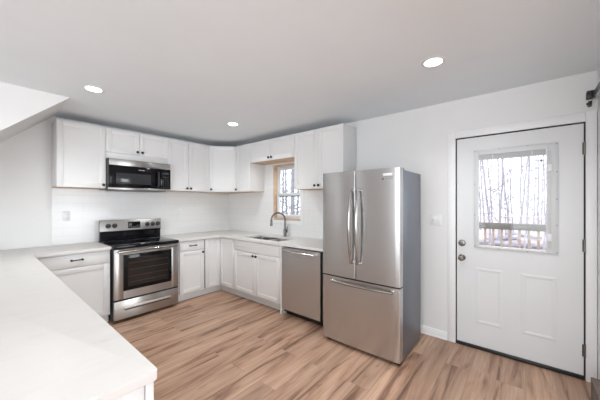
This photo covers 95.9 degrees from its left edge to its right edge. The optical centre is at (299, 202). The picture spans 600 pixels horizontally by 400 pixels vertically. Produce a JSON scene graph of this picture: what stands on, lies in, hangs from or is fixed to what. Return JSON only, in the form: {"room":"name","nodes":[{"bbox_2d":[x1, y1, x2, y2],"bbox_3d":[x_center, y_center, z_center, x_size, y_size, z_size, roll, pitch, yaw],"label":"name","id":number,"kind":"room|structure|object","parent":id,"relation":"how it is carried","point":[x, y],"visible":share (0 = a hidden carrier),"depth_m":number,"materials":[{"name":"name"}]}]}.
{"room":"kitchen","nodes":[
{"label":"kitchen","id":0,"kind":"room"},
{"bbox_2d":[0,82,68,141],"bbox_3d":[-3.162,-0.275,2.325,0.900,1.529,1.675,0,0,40],"label":"wall","id":1,"kind":"structure","parent":0,"point":[21,108],"depth_m":2.46,"materials":[{"name":"paint"}]},
{"bbox_2d":[0,116,212,249],"bbox_3d":[-3.513,0.191,2.700,0.120,2.459,6.840,0,0,40],"label":"wall","id":2,"kind":"structure","parent":0,"point":[25,157],"depth_m":3.10,"materials":[{"name":"paint"}]},
{"bbox_2d":[62,211,69,220],"bbox_3d":[-2.885,0.167,3.341,0.008,0.116,0.072,0,0,40],"label":"wall outlet","id":3,"kind":"object","parent":2,"relation":"attached to","point":[65,215],"visible":1,"depth_m":3.34,"materials":[{"name":"white plastic"}]},
{"bbox_2d":[52,119,105,188],"bbox_3d":[-2.694,-0.563,3.310,0.340,0.770,0.465,0,0,40],"label":"upper cabinet","id":4,"kind":"object","parent":2,"relation":"attached to","point":[78,149],"visible":1,"depth_m":3.20,"materials":[{"name":"paint"}]},
{"bbox_2d":[106,128,167,163],"bbox_3d":[-2.298,-0.753,3.785,0.340,0.390,0.770,0,0,40],"label":"upper cabinet","id":5,"kind":"object","parent":2,"relation":"attached to","point":[120,144],"visible":0.94,"depth_m":3.66,"materials":[{"name":"paint"}]},
{"bbox_2d":[99,158,170,191],"bbox_3d":[-2.259,-0.356,3.752,0.441,0.402,0.769,0,0,40],"label":"microwave","id":6,"kind":"object","parent":5,"relation":"attached to","point":[122,175],"visible":0.98,"depth_m":3.59,"materials":[{"name":"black metal"}]},
{"bbox_2d":[52,188,228,245],"bbox_3d":[-2.165,0.168,4.217,0.008,0.692,2.526,0,0,40],"label":"backsplash","id":7,"kind":"structure","parent":2,"relation":"attached to","point":[200,212],"depth_m":3.91,"materials":[{"name":"tile"}]},
{"bbox_2d":[168,139,209,191],"bbox_3d":[-1.829,-0.563,4.347,0.340,0.770,0.690,0,0,40],"label":"upper cabinet","id":8,"kind":"object","parent":2,"relation":"attached to","point":[189,163],"visible":0.93,"depth_m":4.24,"materials":[{"name":"paint"}]},
{"bbox_2d":[200,146,245,192],"bbox_3d":[-1.317,-0.563,4.749,0.612,0.770,0.622,0,0,40],"label":"upper cabinet","id":9,"kind":"object","parent":2,"relation":"attached to","point":[222,158],"visible":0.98,"depth_m":4.54,"materials":[{"name":"paint"}]},
{"bbox_2d":[0,0,599,146],"bbox_3d":[-0.165,-1.079,-0.092,8.840,0.080,6.840,0,0,40],"label":"ceiling","id":10,"kind":"structure","parent":0,"point":[185,70],"depth_m":1.91,"materials":[{"name":"paint"}]},
{"bbox_2d":[82,85,104,92],"bbox_3d":[-1.885,-1.037,2.474,0.168,0.004,0.168,0,0,40],"label":"recessed light","id":11,"kind":"object","parent":10,"relation":"in","point":[91,88],"visible":1,"depth_m":2.46,"materials":[{"name":"white plastic"}]},
{"bbox_2d":[85,87,101,91],"bbox_3d":[-1.885,-1.037,2.474,0.120,0.002,0.120,0,0,40],"label":"diffuser","id":12,"kind":"object","parent":11,"relation":"attached to","point":[93,89],"depth_m":2.48,"materials":[{"name":"white plastic"}]},
{"bbox_2d":[226,122,238,125],"bbox_3d":[-0.885,-1.037,3.572,0.168,0.004,0.168,0,0,40],"label":"recessed light","id":13,"kind":"object","parent":10,"relation":"in","point":[228,123],"visible":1,"depth_m":3.55,"materials":[{"name":"white plastic"}]},
{"bbox_2d":[421,56,445,67],"bbox_3d":[0.985,-1.037,2.000,0.168,0.004,0.168,0,0,40],"label":"recessed light","id":14,"kind":"object","parent":10,"relation":"in","point":[435,61],"visible":1,"depth_m":1.99,"materials":[{"name":"white plastic"}]},
{"bbox_2d":[424,58,441,66],"bbox_3d":[0.985,-1.037,2.000,0.120,0.002,0.120,0,0,40],"label":"diffuser","id":15,"kind":"object","parent":14,"relation":"attached to","point":[430,62],"depth_m":2.00,"materials":[{"name":"white plastic"}]},
{"bbox_2d":[107,290,590,399],"bbox_3d":[-0.203,1.445,-0.138,8.840,0.050,6.720,0,0,40],"label":"floor","id":16,"kind":"structure","parent":0,"point":[220,344],"depth_m":2.36,"materials":[{"name":"brown wood"}]},
{"bbox_2d":[37,250,109,321],"bbox_3d":[-2.660,0.983,3.112,0.661,0.874,0.661,0,0,40],"label":"base cabinet","id":17,"kind":"object","parent":16,"relation":"on","point":[87,274],"visible":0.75,"depth_m":3.02,"materials":[{"name":"paint"}]},
{"bbox_2d":[116,382,153,399],"bbox_3d":[-2.074,0.983,1.607,3.485,0.874,0.892,0,0,40],"label":"base cabinet","id":18,"kind":"object","parent":16,"relation":"on","point":[146,392],"visible":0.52,"depth_m":0.81,"materials":[{"name":"paint"}]},
{"bbox_2d":[0,242,156,399],"bbox_3d":[-1.873,0.529,1.837,3.488,0.030,1.615,0,0,40],"label":"countertop","id":19,"kind":"structure","parent":18,"relation":"on","point":[54,345],"depth_m":0.98,"materials":[{"name":"white stone"}]},
{"bbox_2d":[98,218,178,321],"bbox_3d":[-2.143,0.827,3.620,0.748,1.186,0.770,0,0,40],"label":"electric range","id":20,"kind":"object","parent":16,"relation":"on","point":[143,263],"visible":0.97,"depth_m":3.46,"materials":[{"name":"silver metal"}]},
{"bbox_2d":[98,237,178,249],"bbox_3d":[-2.152,0.528,3.628,0.633,0.035,0.770,0,0,40],"label":"cooktop","id":21,"kind":"object","parent":20,"relation":"in","point":[128,243],"depth_m":3.53,"materials":[{"name":"black glass"}]},
{"bbox_2d":[178,239,203,301],"bbox_3d":[-1.800,0.983,4.144,0.661,0.874,0.396,0,0,40],"label":"base cabinet","id":22,"kind":"object","parent":16,"relation":"on","point":[190,253],"visible":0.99,"depth_m":3.95,"materials":[{"name":"paint"}]},
{"bbox_2d":[202,237,237,294],"bbox_3d":[-1.262,0.983,4.537,0.984,0.874,0.894,0,0,40],"label":"base cabinet","id":23,"kind":"object","parent":16,"relation":"on","point":[218,251],"visible":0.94,"depth_m":4.22,"materials":[{"name":"paint"}]},
{"bbox_2d":[160,230,322,251],"bbox_3d":[-0.764,0.529,3.832,2.636,0.030,1.322,0,0,40],"label":"countertop","id":24,"kind":"structure","parent":23,"relation":"on","point":[295,242],"depth_m":4.00,"materials":[{"name":"white stone"}]},
{"bbox_2d":[255,237,287,241],"bbox_3d":[-0.444,0.633,3.969,0.762,0.174,0.418,0,0,40],"label":"sink","id":25,"kind":"object","parent":24,"relation":"in","point":[263,238],"visible":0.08,"depth_m":4.22,"materials":[{"name":"metal"}]},
{"bbox_2d":[270,212,287,236],"bbox_3d":[-0.322,0.328,4.114,0.267,0.372,0.079,0,0,-5],"label":"kitchen faucet","id":26,"kind":"object","parent":24,"relation":"on","point":[271,223],"visible":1,"depth_m":4.11,"materials":[{"name":"grey metal"}]},
{"bbox_2d":[234,238,285,313],"bbox_3d":[-0.422,0.983,3.993,0.999,0.874,0.653,0,0,40],"label":"base cabinet","id":27,"kind":"object","parent":16,"relation":"on","point":[257,266],"visible":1,"depth_m":3.73,"materials":[{"name":"paint"}]},
{"bbox_2d":[282,246,323,325],"bbox_3d":[0.179,0.986,3.430,0.617,0.868,0.668,0,0,40],"label":"dishwasher","id":28,"kind":"object","parent":16,"relation":"on","point":[302,269],"visible":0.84,"depth_m":3.19,"materials":[{"name":"silver metal"}]},
{"bbox_2d":[323,167,420,365],"bbox_3d":[0.716,0.552,2.776,0.803,1.735,0.694,0,0,40],"label":"refrigerator","id":29,"kind":"object","parent":16,"relation":"on","point":[372,217],"visible":1,"depth_m":2.53,"materials":[{"name":"grey metal"}]},
{"bbox_2d":[591,377,599,399],"bbox_3d":[1.904,1.325,1.673,0.077,0.190,0.560,0,0,40],"label":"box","id":30,"kind":"object","parent":16,"relation":"on","point":[595,383],"visible":1,"depth_m":1.83,"materials":[{"name":"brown cardboard"}]},
{"bbox_2d":[270,70,597,378],"bbox_3d":[2.033,0.191,2.450,8.720,2.459,0.120,0,0,40],"label":"wall","id":31,"kind":"structure","parent":0,"point":[415,140],"depth_m":2.85,"materials":[{"name":"paint"}]},
{"bbox_2d":[235,144,263,192],"bbox_3d":[-0.852,-0.563,4.545,0.381,0.770,0.340,0,0,40],"label":"upper cabinet","id":32,"kind":"object","parent":31,"relation":"attached to","point":[249,176],"visible":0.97,"depth_m":4.43,"materials":[{"name":"paint"}]},
{"bbox_2d":[250,134,293,164],"bbox_3d":[-0.346,-0.789,4.123,0.933,0.318,0.340,0,0,40],"label":"upper cabinet","id":33,"kind":"object","parent":31,"relation":"attached to","point":[277,150],"visible":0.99,"depth_m":4.02,"materials":[{"name":"paint"}]},
{"bbox_2d":[229,164,322,238],"bbox_3d":[-0.320,-0.057,4.328,2.700,1.142,0.008,0,0,40],"label":"backsplash","id":34,"kind":"structure","parent":31,"relation":"attached to","point":[250,212],"depth_m":4.51,"materials":[{"name":"tile"}]},
{"bbox_2d":[273,163,303,224],"bbox_3d":[-0.154,-0.140,4.258,0.635,0.940,0.125,0,0,40],"label":"window","id":35,"kind":"structure","parent":31,"relation":"in","point":[277,169],"depth_m":4.37,"materials":[{"name":"paint"}]},
{"bbox_2d":[294,123,355,190],"bbox_3d":[0.310,-0.563,3.576,0.773,0.770,0.340,0,0,40],"label":"upper cabinet","id":36,"kind":"object","parent":31,"relation":"attached to","point":[330,149],"visible":0.91,"depth_m":3.43,"materials":[{"name":"paint"}]},
{"bbox_2d":[421,325,447,339],"bbox_3d":[1.118,1.377,3.125,1.050,0.085,0.014,0,0,40],"label":"baseboard","id":37,"kind":"structure","parent":31,"relation":"attached to","point":[429,330],"depth_m":2.86,"materials":[{"name":"paint"}]},
{"bbox_2d":[430,214,441,225],"bbox_3d":[1.434,0.181,2.860,0.118,0.116,0.017,0,0,40],"label":"light switch","id":38,"kind":"object","parent":31,"relation":"attached to","point":[435,219],"visible":1,"depth_m":2.86,"materials":[{"name":"white plastic"}]},
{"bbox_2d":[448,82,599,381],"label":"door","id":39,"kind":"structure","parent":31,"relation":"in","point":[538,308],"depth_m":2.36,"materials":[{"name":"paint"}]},
{"bbox_2d":[598,67,599,378],"bbox_3d":[3.119,0.191,0.099,3.800,2.459,2.100,0,0,40],"label":"wall","id":40,"kind":"structure","parent":0,"point":[599,67],"depth_m":2.07,"materials":[{"name":"paint"}]},
{"bbox_3d":[3.183,1.512,3.721,5.142,0.035,3.295,0,0,40],"label":"floor","id":41,"kind":"structure","parent":0,"visible":0},
{"bbox_2d":[479,222,545,249],"bbox_3d":[4.180,0.941,4.885,5.100,1.108,0.100,0,0,40],"label":"deck railing","id":42,"kind":"object","parent":41,"relation":"on","point":[539,228],"visible":0.18,"depth_m":5.05,"materials":[{"name":"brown wood"}]},
{"label":"outside","id":43,"kind":"structure","parent":0,"visible":0},
{"bbox_2d":[285,212,545,250],"bbox_3d":[17.896,2.595,28.284,90.000,0.050,59.880,0,0,40],"label":"ground","id":44,"kind":"structure","parent":43,"point":[481,232],"depth_m":23.34,"materials":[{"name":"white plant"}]},
{"bbox_2d":[280,171,293,211],"bbox_3d":[-0.770,-3.724,11.263,4.847,12.603,4.614,0,0,40],"label":"bare tree","id":45,"kind":"object","parent":44,"relation":"on","point":[284,171],"visible":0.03,"depth_m":10.96,"materials":[{"name":"grey plant"}]},
{"bbox_2d":[280,189,296,214],"bbox_3d":[-1.523,-2.140,14.861,4.346,9.423,4.189,0,0,40],"label":"bare tree","id":46,"kind":"object","parent":44,"relation":"on","point":[287,189],"visible":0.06,"depth_m":15.19,"materials":[{"name":"grey plant"}]},
{"bbox_2d":[281,170,296,213],"bbox_3d":[-0.927,-2.951,23.072,4.781,11.047,3.639,0,0,40],"label":"bare tree","id":47,"kind":"object","parent":44,"relation":"on","point":[283,212],"visible":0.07,"depth_m":23.19,"materials":[{"name":"grey plant"}]},
{"bbox_2d":[280,170,298,214],"bbox_3d":[-1.032,-3.148,18.613,3.840,11.446,5.758,0,0,27],"label":"bare tree","id":48,"kind":"object","parent":44,"relation":"on","point":[286,183],"visible":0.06,"depth_m":18.46,"materials":[{"name":"grey plant"}]},
{"bbox_2d":[280,174,299,214],"bbox_3d":[0.048,-4.133,22.170,6.086,13.412,5.224,0,0,-16],"label":"bare tree","id":49,"kind":"object","parent":44,"relation":"on","point":[297,200],"visible":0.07,"depth_m":21.56,"materials":[{"name":"grey plant"}]},
{"bbox_2d":[281,169,299,214],"bbox_3d":[-0.099,-2.406,13.513,4.120,9.966,3.084,0,0,14],"label":"bare tree","id":50,"kind":"object","parent":44,"relation":"on","point":[292,182],"visible":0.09,"depth_m":13.40,"materials":[{"name":"grey plant"}]},
{"bbox_2d":[281,169,299,214],"bbox_3d":[-1.585,-4.350,26.022,4.602,13.846,6.581,0,0,1],"label":"bare tree","id":51,"kind":"object","parent":44,"relation":"on","point":[291,169],"visible":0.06,"depth_m":26.34,"materials":[{"name":"grey plant"}]},
{"bbox_2d":[479,165,498,229],"bbox_3d":[16.875,-3.882,25.960,4.494,12.908,4.862,0,0,40],"label":"bare tree","id":52,"kind":"object","parent":44,"relation":"on","point":[489,165],"visible":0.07,"depth_m":25.47,"materials":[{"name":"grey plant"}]},
{"bbox_2d":[480,159,500,215],"bbox_3d":[20.535,-2.313,29.456,4.003,9.775,3.345,0,0,10],"label":"bare tree","id":53,"kind":"object","parent":44,"relation":"on","point":[492,159],"visible":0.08,"depth_m":28.97,"materials":[{"name":"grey plant"}]},
{"bbox_2d":[479,239,507,245],"bbox_3d":[11.226,2.423,16.574,3.542,0.339,0.320,0,0,32],"label":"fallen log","id":54,"kind":"object","parent":44,"relation":"on","point":[498,243],"visible":0.36,"depth_m":16.24,"materials":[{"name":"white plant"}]},
{"bbox_2d":[479,160,508,209],"bbox_3d":[7.167,-3.505,12.039,4.365,12.166,5.809,0,0,36],"label":"bare tree","id":55,"kind":"object","parent":44,"relation":"on","point":[497,160],"visible":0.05,"depth_m":10.68,"materials":[{"name":"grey plant"}]},
{"bbox_2d":[479,158,509,199],"bbox_3d":[9.725,-4.224,15.756,5.194,13.589,5.522,0,0,40],"label":"bare tree","id":56,"kind":"object","parent":44,"relation":"on","point":[505,158],"visible":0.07,"depth_m":15.27,"materials":[{"name":"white plant"}]},
{"bbox_2d":[479,159,517,237],"bbox_3d":[13.274,-3.328,19.564,4.407,11.804,4.666,0,0,33],"label":"bare tree","id":57,"kind":"object","parent":44,"relation":"on","point":[480,171],"visible":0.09,"depth_m":19.30,"materials":[{"name":"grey plant"}]},
{"bbox_2d":[479,159,519,222],"bbox_3d":[15.931,-3.468,22.633,4.858,12.085,5.333,0,0,40],"label":"bare tree","id":58,"kind":"object","parent":44,"relation":"on","point":[505,159],"visible":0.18,"depth_m":22.79,"materials":[{"name":"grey plant"}]},
{"bbox_2d":[486,235,517,239],"bbox_3d":[13.855,2.423,18.445,3.542,0.339,0.320,0,0,-25],"label":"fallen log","id":59,"kind":"object","parent":44,"relation":"on","point":[513,236],"visible":0.42,"depth_m":18.36,"materials":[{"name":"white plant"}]},
{"bbox_2d":[479,157,526,245],"bbox_3d":[8.603,-4.316,12.937,4.325,13.774,5.089,0,0,40],"label":"bare tree","id":60,"kind":"object","parent":44,"relation":"on","point":[482,167],"visible":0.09,"depth_m":12.95,"materials":[{"name":"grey plant"}]},
{"bbox_2d":[479,158,531,214],"bbox_3d":[19.126,-4.180,26.263,7.287,13.509,6.670,0,0,2],"label":"bare tree","id":61,"kind":"object","parent":44,"relation":"on","point":[504,158],"visible":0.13,"depth_m":26.07,"materials":[{"name":"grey plant"}]},
{"bbox_2d":[479,161,532,240],"bbox_3d":[11.889,-3.008,16.503,4.251,11.168,3.567,0,0,-40],"label":"bare tree","id":62,"kind":"object","parent":44,"relation":"on","point":[501,188],"visible":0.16,"depth_m":16.53,"materials":[{"name":"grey plant"}]},
{"bbox_2d":[482,159,538,235],"bbox_3d":[15.288,-3.105,20.301,4.070,11.351,3.924,0,0,44],"label":"bare tree","id":63,"kind":"object","parent":44,"relation":"on","point":[517,182],"visible":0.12,"depth_m":20.03,"materials":[{"name":"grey plant"}]},
{"bbox_2d":[485,158,536,216],"bbox_3d":[22.561,-4.136,29.772,6.885,13.414,5.532,0,0,6],"label":"bare tree","id":64,"kind":"object","parent":44,"relation":"on","point":[511,158],"visible":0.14,"depth_m":29.42,"materials":[{"name":"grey plant"}]},
{"bbox_2d":[479,156,544,241],"bbox_3d":[10.842,-2.553,14.168,4.517,10.252,4.555,0,0,-15],"label":"bare tree","id":65,"kind":"object","parent":44,"relation":"on","point":[505,199],"visible":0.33,"depth_m":14.12,"materials":[{"name":"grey plant"}]},
{"bbox_2d":[487,159,541,212],"bbox_3d":[20.875,-4.416,26.714,5.659,13.978,6.413,0,0,-9],"label":"bare tree","id":66,"kind":"object","parent":44,"relation":"on","point":[517,159],"visible":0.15,"depth_m":26.66,"materials":[{"name":"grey plant"}]},
{"bbox_2d":[485,150,545,241],"bbox_3d":[14.418,-1.960,17.361,4.265,9.069,3.466,0,0,-32],"label":"bare tree","id":67,"kind":"object","parent":44,"relation":"on","point":[527,163],"visible":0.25,"depth_m":17.20,"materials":[{"name":"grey plant"}]},
{"bbox_2d":[485,159,545,250],"bbox_3d":[11.859,-3.670,11.870,5.787,12.485,4.435,0,0,6],"label":"bare tree","id":68,"kind":"object","parent":44,"relation":"on","point":[544,236],"visible":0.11,"depth_m":12.91,"materials":[{"name":"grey plant"}]},
{"bbox_2d":[486,158,545,231],"bbox_3d":[18.469,-3.611,23.153,4.339,12.369,5.713,0,0,-13],"label":"bare tree","id":69,"kind":"object","parent":44,"relation":"on","point":[510,158],"visible":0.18,"depth_m":23.44,"materials":[{"name":"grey plant"}]},
{"bbox_2d":[491,156,545,248],"bbox_3d":[12.725,-3.213,14.611,4.876,11.574,4.613,0,0,-8],"label":"bare tree","id":70,"kind":"object","parent":44,"relation":"on","point":[521,158],"visible":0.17,"depth_m":14.94,"materials":[{"name":"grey plant"}]},
{"bbox_2d":[493,155,545,248],"bbox_3d":[9.843,-2.303,11.194,3.080,9.751,3.711,0,0,33],"label":"bare tree","id":71,"kind":"object","parent":44,"relation":"on","point":[529,176],"visible":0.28,"depth_m":11.38,"materials":[{"name":"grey plant"}]},
{"bbox_2d":[506,231,541,239],"bbox_3d":[16.569,2.423,20.102,0.320,0.339,3.542,0,0,8],"label":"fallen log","id":72,"kind":"object","parent":44,"relation":"on","point":[513,233],"visible":0.65,"depth_m":19.60,"materials":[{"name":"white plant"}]},
{"bbox_2d":[503,155,545,222],"bbox_3d":[14.678,-3.276,15.931,4.887,11.703,6.204,0,0,16],"label":"bare tree","id":73,"kind":"object","parent":44,"relation":"on","point":[540,155],"visible":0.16,"depth_m":16.26,"materials":[{"name":"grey plant"}]},
{"bbox_2d":[503,241,545,248],"bbox_3d":[13.358,2.423,14.861,3.542,0.339,0.320,0,0,40],"label":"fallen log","id":74,"kind":"object","parent":44,"relation":"on","point":[506,244],"visible":0.38,"depth_m":15.36,"materials":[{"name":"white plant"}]},
{"bbox_2d":[505,156,545,222],"bbox_3d":[17.826,-2.922,20.687,3.598,10.990,3.977,0,0,26],"label":"bare tree","id":75,"kind":"object","parent":44,"relation":"on","point":[536,156],"visible":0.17,"depth_m":20.65,"materials":[{"name":"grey plant"}]},
{"bbox_2d":[507,156,545,218],"bbox_3d":[19.541,-2.710,21.863,3.989,10.566,4.206,0,0,-5],"label":"bare tree","id":76,"kind":"object","parent":44,"relation":"on","point":[544,175],"visible":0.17,"depth_m":21.46,"materials":[{"name":"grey plant"}]},
{"bbox_2d":[512,157,545,231],"bbox_3d":[21.165,-3.144,24.036,4.019,11.431,5.833,0,0,25],"label":"bare tree","id":77,"kind":"object","parent":44,"relation":"on","point":[526,157],"visible":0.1,"depth_m":23.89,"materials":[{"name":"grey plant"}]},
{"bbox_2d":[516,155,545,223],"bbox_3d":[15.733,-2.195,17.864,3.214,9.535,4.145,0,0,31],"label":"bare tree","id":78,"kind":"object","parent":44,"relation":"on","point":[538,175],"visible":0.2,"depth_m":18.20,"materials":[{"name":"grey plant"}]},
{"bbox_2d":[527,157,545,223],"bbox_3d":[24.601,-3.815,26.399,5.161,12.772,5.570,0,0,26],"label":"bare tree","id":79,"kind":"object","parent":44,"relation":"on","point":[539,157],"visible":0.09,"depth_m":26.94,"materials":[{"name":"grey plant"}]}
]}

